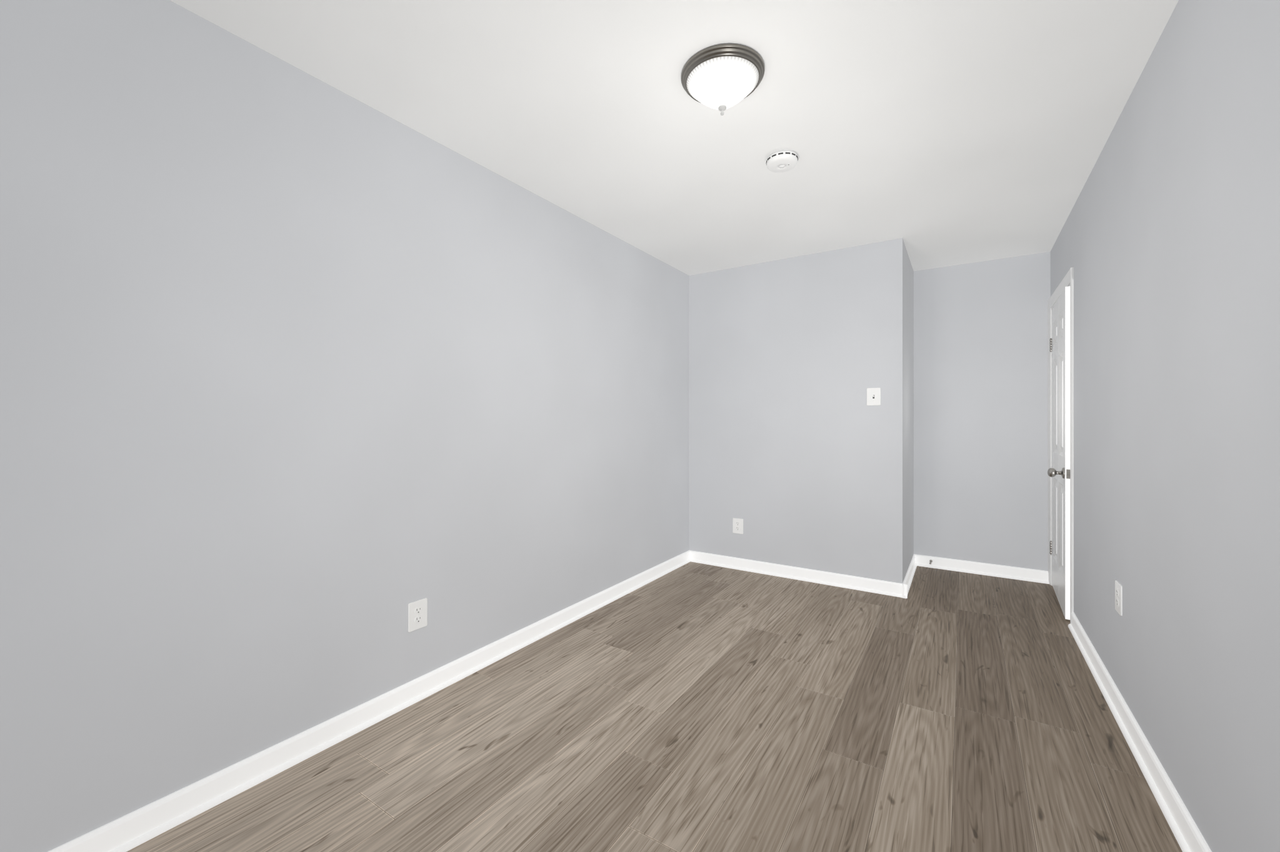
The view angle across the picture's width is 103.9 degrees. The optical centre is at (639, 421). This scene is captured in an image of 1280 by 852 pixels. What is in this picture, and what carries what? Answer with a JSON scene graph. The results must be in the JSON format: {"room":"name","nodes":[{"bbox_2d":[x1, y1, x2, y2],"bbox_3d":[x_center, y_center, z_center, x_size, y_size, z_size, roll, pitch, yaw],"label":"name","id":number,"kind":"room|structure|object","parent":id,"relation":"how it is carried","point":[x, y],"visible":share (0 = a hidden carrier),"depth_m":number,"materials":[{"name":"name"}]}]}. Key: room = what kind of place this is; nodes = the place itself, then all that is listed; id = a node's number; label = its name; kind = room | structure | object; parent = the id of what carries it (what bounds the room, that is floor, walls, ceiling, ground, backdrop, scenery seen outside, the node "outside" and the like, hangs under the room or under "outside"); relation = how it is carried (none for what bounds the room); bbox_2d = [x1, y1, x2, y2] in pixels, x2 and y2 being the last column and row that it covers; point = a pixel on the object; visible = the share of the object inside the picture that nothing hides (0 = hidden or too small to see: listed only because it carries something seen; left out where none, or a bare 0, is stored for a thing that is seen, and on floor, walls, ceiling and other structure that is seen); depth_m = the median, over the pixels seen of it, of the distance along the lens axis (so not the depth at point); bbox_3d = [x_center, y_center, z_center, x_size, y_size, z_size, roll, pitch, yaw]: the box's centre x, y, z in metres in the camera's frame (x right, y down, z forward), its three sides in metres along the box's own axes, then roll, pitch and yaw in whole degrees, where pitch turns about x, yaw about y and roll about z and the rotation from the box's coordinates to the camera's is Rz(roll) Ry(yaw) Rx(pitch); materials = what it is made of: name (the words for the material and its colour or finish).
{"room":"empty bedroom","nodes":[
{"label":"empty bedroom","id":0,"kind":"room"},
{"bbox_2d":[0,0,689,851],"bbox_3d":[-0.819,-0.027,2.478,0.120,2.440,4.618,0,0,33],"label":"wall","id":1,"kind":"structure","parent":0,"point":[287,369],"depth_m":1.66,"materials":[{"name":"grey paint"}]},
{"bbox_2d":[408,598,427,632],"bbox_3d":[-0.954,0.833,2.151,0.007,0.122,0.088,0,0,33],"label":"outlet","id":2,"kind":"object","parent":1,"relation":"attached to","point":[417,610],"visible":1,"depth_m":2.15,"materials":[{"name":"white plastic"}]},
{"bbox_2d":[47,550,1211,851],"bbox_3d":[0.530,1.149,2.143,2.508,0.088,5.280,0,0,33],"label":"baseboard","id":3,"kind":"structure","parent":1,"relation":"attached to","point":[126,833],"depth_m":1.95,"materials":[{"name":"white wood"}]},
{"bbox_2d":[126,561,1182,851],"bbox_3d":[1.033,1.243,1.817,3.948,0.100,5.520,0,0,33],"label":"floor","id":4,"kind":"structure","parent":0,"point":[702,708],"depth_m":1.86,"materials":[{"name":"laminate"}]},
{"bbox_2d":[170,0,1178,275],"bbox_3d":[1.033,-1.297,1.817,3.948,0.100,5.520,0,0,33],"label":"ceiling","id":5,"kind":"structure","parent":0,"point":[962,132],"depth_m":1.96,"materials":[{"name":"white paint"}]},
{"bbox_2d":[681,43,764,115],"bbox_3d":[0.295,-1.172,1.797,0.295,0.149,0.295,0,0,33],"label":"ceiling lamp","id":6,"kind":"object","parent":5,"relation":"attached to","point":[719,77],"depth_m":1.73,"materials":[{"name":"white glass"}]},
{"bbox_2d":[766,149,798,172],"bbox_3d":[0.670,-1.223,2.362,0.144,0.047,0.145,0,0,33],"label":"smoke detector","id":7,"kind":"object","parent":5,"relation":"attached to","point":[785,160],"visible":1,"depth_m":2.33,"materials":[{"name":"white plastic"}]},
{"bbox_2d":[689,238,913,583],"bbox_3d":[1.380,-0.027,4.272,1.624,2.440,1.022,0,0,33],"label":"wall","id":8,"kind":"structure","parent":0,"point":[785,441],"depth_m":3.77,"materials":[{"name":"grey paint"}]},
{"bbox_2d":[732,518,743,534],"bbox_3d":[0.790,0.847,4.040,0.088,0.122,0.007,0,0,33],"label":"wall outlet","id":9,"kind":"object","parent":8,"relation":"attached to","point":[737,524],"visible":1,"depth_m":4.04,"materials":[{"name":"white plastic"}]},
{"bbox_2d":[866,388,880,405],"bbox_3d":[1.628,-0.171,3.490,0.088,0.122,0.021,0,0,33],"label":"wall switch","id":10,"kind":"object","parent":8,"relation":"attached to","point":[873,394],"visible":1,"depth_m":3.49,"materials":[{"name":"white plastic"}]},
{"bbox_2d":[913,251,1050,571],"bbox_3d":[2.728,-0.027,3.937,1.004,2.440,0.120,0,0,33],"label":"wall","id":11,"kind":"structure","parent":0,"point":[980,329],"depth_m":3.91,"materials":[{"name":"grey paint"}]},
{"bbox_2d":[1050,0,1279,851],"bbox_3d":[1.633,-0.027,1.430,0.120,2.440,5.280,0,0,33],"label":"wall","id":12,"kind":"structure","parent":0,"point":[1170,240],"depth_m":1.42,"materials":[{"name":"grey paint"}]},
{"bbox_2d":[1047,286,1069,619],"bbox_3d":[2.776,0.190,3.297,0.191,1.983,0.793,0,0,35],"label":"door","id":13,"kind":"structure","parent":12,"relation":"in","point":[1059,472],"depth_m":3.15,"materials":[{"name":"white wood"}]},
{"bbox_2d":[1048,267,1073,624],"bbox_3d":[2.821,0.150,3.266,0.148,2.086,0.954,0,0,33],"label":"door frame","id":14,"kind":"structure","parent":12,"relation":"attached to","point":[1068,280],"depth_m":2.91,"materials":[{"name":"white wood"}]},
{"bbox_2d":[1115,580,1122,616],"bbox_3d":[1.956,0.723,2.048,0.007,0.122,0.088,0,0,33],"label":"outlet","id":15,"kind":"object","parent":12,"relation":"attached to","point":[1118,587],"visible":1,"depth_m":2.04,"materials":[{"name":"white plastic"}]}
]}

